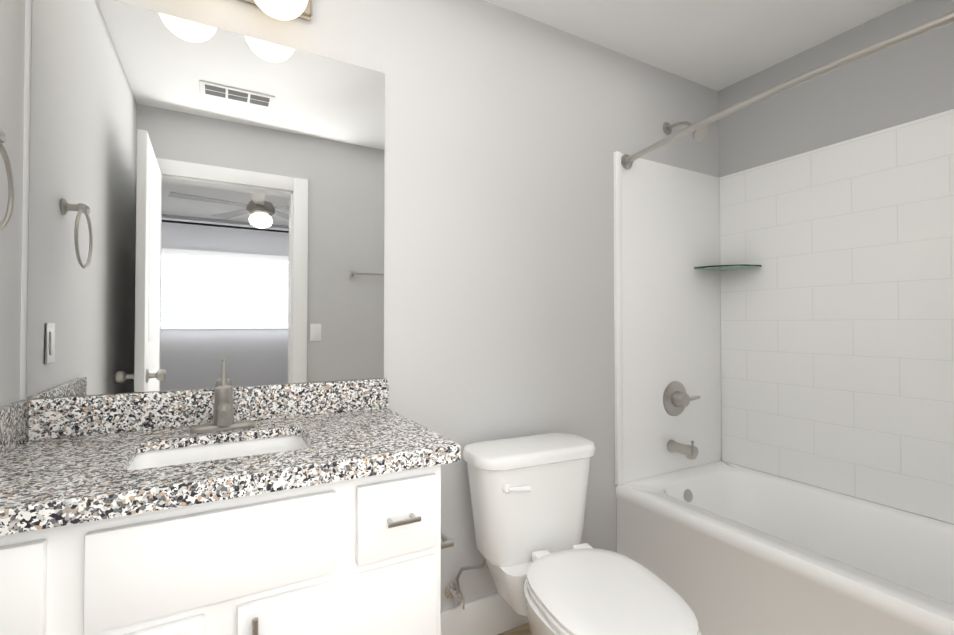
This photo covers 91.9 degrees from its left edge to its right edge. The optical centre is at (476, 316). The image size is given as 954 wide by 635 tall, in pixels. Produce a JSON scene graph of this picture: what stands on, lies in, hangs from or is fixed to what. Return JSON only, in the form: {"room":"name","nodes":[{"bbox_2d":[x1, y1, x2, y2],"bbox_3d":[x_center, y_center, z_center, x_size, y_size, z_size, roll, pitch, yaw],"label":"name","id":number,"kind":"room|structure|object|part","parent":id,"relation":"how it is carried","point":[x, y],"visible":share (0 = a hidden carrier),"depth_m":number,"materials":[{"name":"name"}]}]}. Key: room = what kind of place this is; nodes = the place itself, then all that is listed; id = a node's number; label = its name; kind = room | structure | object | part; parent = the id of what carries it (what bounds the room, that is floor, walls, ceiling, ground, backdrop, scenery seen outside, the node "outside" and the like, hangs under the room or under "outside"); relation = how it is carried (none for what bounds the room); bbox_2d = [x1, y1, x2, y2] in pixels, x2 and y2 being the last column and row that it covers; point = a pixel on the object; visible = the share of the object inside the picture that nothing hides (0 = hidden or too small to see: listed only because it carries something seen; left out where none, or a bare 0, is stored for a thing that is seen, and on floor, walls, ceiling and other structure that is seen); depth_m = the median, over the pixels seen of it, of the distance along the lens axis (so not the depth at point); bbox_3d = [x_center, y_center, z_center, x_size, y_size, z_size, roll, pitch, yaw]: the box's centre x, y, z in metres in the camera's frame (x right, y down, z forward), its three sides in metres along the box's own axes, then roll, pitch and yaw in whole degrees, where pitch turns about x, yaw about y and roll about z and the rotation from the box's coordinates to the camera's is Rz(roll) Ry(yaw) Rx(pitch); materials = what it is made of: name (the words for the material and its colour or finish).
{"room":"bathroom","nodes":[
{"label":"bathroom","id":0,"kind":"room"},
{"bbox_2d":[0,0,25,406],"bbox_3d":[-0.759,-0.026,0.359,0.120,2.435,1.700,0,-1,-29],"label":"wall","id":1,"kind":"structure","parent":0,"point":[12,44],"depth_m":1.08,"materials":[{"name":"grey paint"}]},
{"bbox_2d":[0,129,13,230],"bbox_3d":[-0.928,-0.265,0.857,0.061,0.214,0.185,0,-1,-29],"label":"towel ring","id":2,"kind":"object","parent":1,"relation":"attached to","point":[6,219],"visible":1,"depth_m":0.93,"materials":[{"name":"silver metal"}]},
{"bbox_2d":[20,0,718,611],"bbox_3d":[0.061,-0.003,1.852,3.000,2.435,0.120,0,-1,-29],"label":"wall","id":3,"kind":"structure","parent":0,"point":[508,132],"depth_m":1.78,"materials":[{"name":"grey paint"}]},
{"bbox_2d":[26,0,384,398],"bbox_3d":[-0.710,-0.315,1.357,0.899,1.041,0.005,0,-1,-29],"label":"mirror","id":4,"kind":"object","parent":3,"relation":"attached to","point":[205,201],"visible":1,"depth_m":1.30,"materials":[{"name":"silver mirror"}]},
{"bbox_2d":[243,0,312,19],"bbox_3d":[-0.686,-0.974,1.264,0.480,0.240,0.209,0,-1,-29],"label":"vanity light","id":5,"kind":"object","parent":3,"relation":"attached to","point":[285,9],"visible":1,"depth_m":1.30,"materials":[{"name":"white glass"}]},
{"bbox_2d":[441,593,528,634],"bbox_3d":[0.145,1.139,1.804,1.086,0.150,0.015,0,-1,-29],"label":"baseboard","id":6,"kind":"structure","parent":3,"relation":"attached to","point":[495,614],"depth_m":1.72,"materials":[{"name":"white wood"}]},
{"bbox_2d":[613,151,721,484],"bbox_3d":[0.963,0.008,2.268,0.775,1.506,0.023,0,-1,-29],"label":"panel","id":7,"kind":"object","parent":3,"relation":"attached to","point":[667,313],"visible":1,"depth_m":2.24,"materials":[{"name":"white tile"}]},
{"bbox_2d":[694,264,761,270],"bbox_3d":[1.250,-0.247,2.308,0.215,0.008,0.215,0,-1,-29],"label":"glass corner shelf","id":8,"kind":"object","parent":7,"relation":"attached to","point":[726,267],"visible":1,"depth_m":2.30,"materials":[{"name":"clear glass"}]},
{"bbox_2d":[663,121,710,459],"bbox_3d":[1.028,-0.148,2.193,0.190,1.625,0.221,0,-1,-29],"label":"trim","id":9,"kind":"structure","parent":3,"relation":"attached to","point":[677,399],"depth_m":2.22,"materials":[{"name":"silver metal"}]},
{"bbox_2d":[497,623,529,634],"bbox_3d":[0.501,1.232,1.036,3.000,0.060,1.940,0,-1,-29],"label":"floor","id":10,"kind":"structure","parent":0,"point":[524,629],"depth_m":1.78,"materials":[{"name":"brown wood"}]},
{"bbox_2d":[0,361,460,634],"bbox_3d":[-0.558,0.662,1.106,0.962,1.083,0.566,0,-1,-29],"label":"bathroom vanity","id":11,"kind":"object","parent":10,"relation":"on","point":[311,508],"visible":1,"depth_m":0.95,"materials":[{"name":"white painted wood"},{"name":"granite"},{"name":"brushed nickel"}]},
{"bbox_2d":[190,361,254,432],"bbox_3d":[-0.668,0.213,1.218,0.156,0.182,0.165,0,-1,-29],"label":"faucet","id":12,"kind":"object","parent":11,"relation":"on","point":[223,412],"depth_m":1.23,"materials":[{"name":"silver metal"}]},
{"bbox_2d":[444,433,701,634],"bbox_3d":[0.284,0.829,1.405,0.506,0.758,0.827,0,-1,-25],"label":"toilet","id":13,"kind":"object","parent":10,"relation":"on","point":[550,574],"visible":1,"depth_m":1.49,"materials":[{"name":"white ceramic"}]},
{"bbox_3d":[0.129,0.555,1.488,0.092,0.033,0.028,0,-1,-25],"label":"handle","id":14,"kind":"part","parent":13,"relation":"part of","materials":[{"name":"white ceramic"}]},
{"bbox_3d":[0.355,0.776,1.294,0.384,0.046,0.517,0,-1,-18],"label":"seat","id":15,"kind":"part","parent":13,"relation":"part of","materials":[{"name":"white plastic"}]},
{"bbox_2d":[616,461,953,634],"bbox_3d":[1.370,0.979,1.521,0.772,0.460,1.697,0,-1,-29],"label":"bathtub","id":16,"kind":"object","parent":10,"relation":"on","point":[722,548],"visible":0.88,"depth_m":1.71,"materials":[{"name":"white ceramic"}]},
{"bbox_2d":[485,0,912,90],"bbox_3d":[0.501,-1.263,1.075,3.000,0.060,1.940,0,-1,-29],"label":"ceiling","id":17,"kind":"structure","parent":0,"point":[717,45],"depth_m":1.94,"materials":[{"name":"paint"}]},
{"bbox_2d":[718,0,953,523],"bbox_3d":[1.761,-0.005,1.753,0.120,2.435,1.700,0,-1,-29],"label":"wall","id":18,"kind":"structure","parent":0,"point":[912,79],"depth_m":1.98,"materials":[{"name":"grey paint"}]},
{"bbox_2d":[720,109,953,523],"bbox_3d":[1.706,0.000,1.716,0.011,1.504,1.686,0,-1,-29],"label":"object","id":19,"kind":"structure","parent":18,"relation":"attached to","point":[837,341],"depth_m":1.95,"materials":[{"name":"tile"}]},
{"bbox_3d":[0.942,-0.028,0.260,3.000,2.435,0.120,0,-1,-29],"label":"wall","id":20,"kind":"structure","parent":0,"visible":0},
{"bbox_2d":[621,11,953,168],"bbox_3d":[1.067,-0.723,1.373,0.132,0.067,1.690,0,-1,-29],"label":"shower rod","id":21,"kind":"object","parent":20,"relation":"attached to","point":[627,160],"visible":1,"depth_m":1.39,"materials":[{"name":"silver metal"}]}
]}

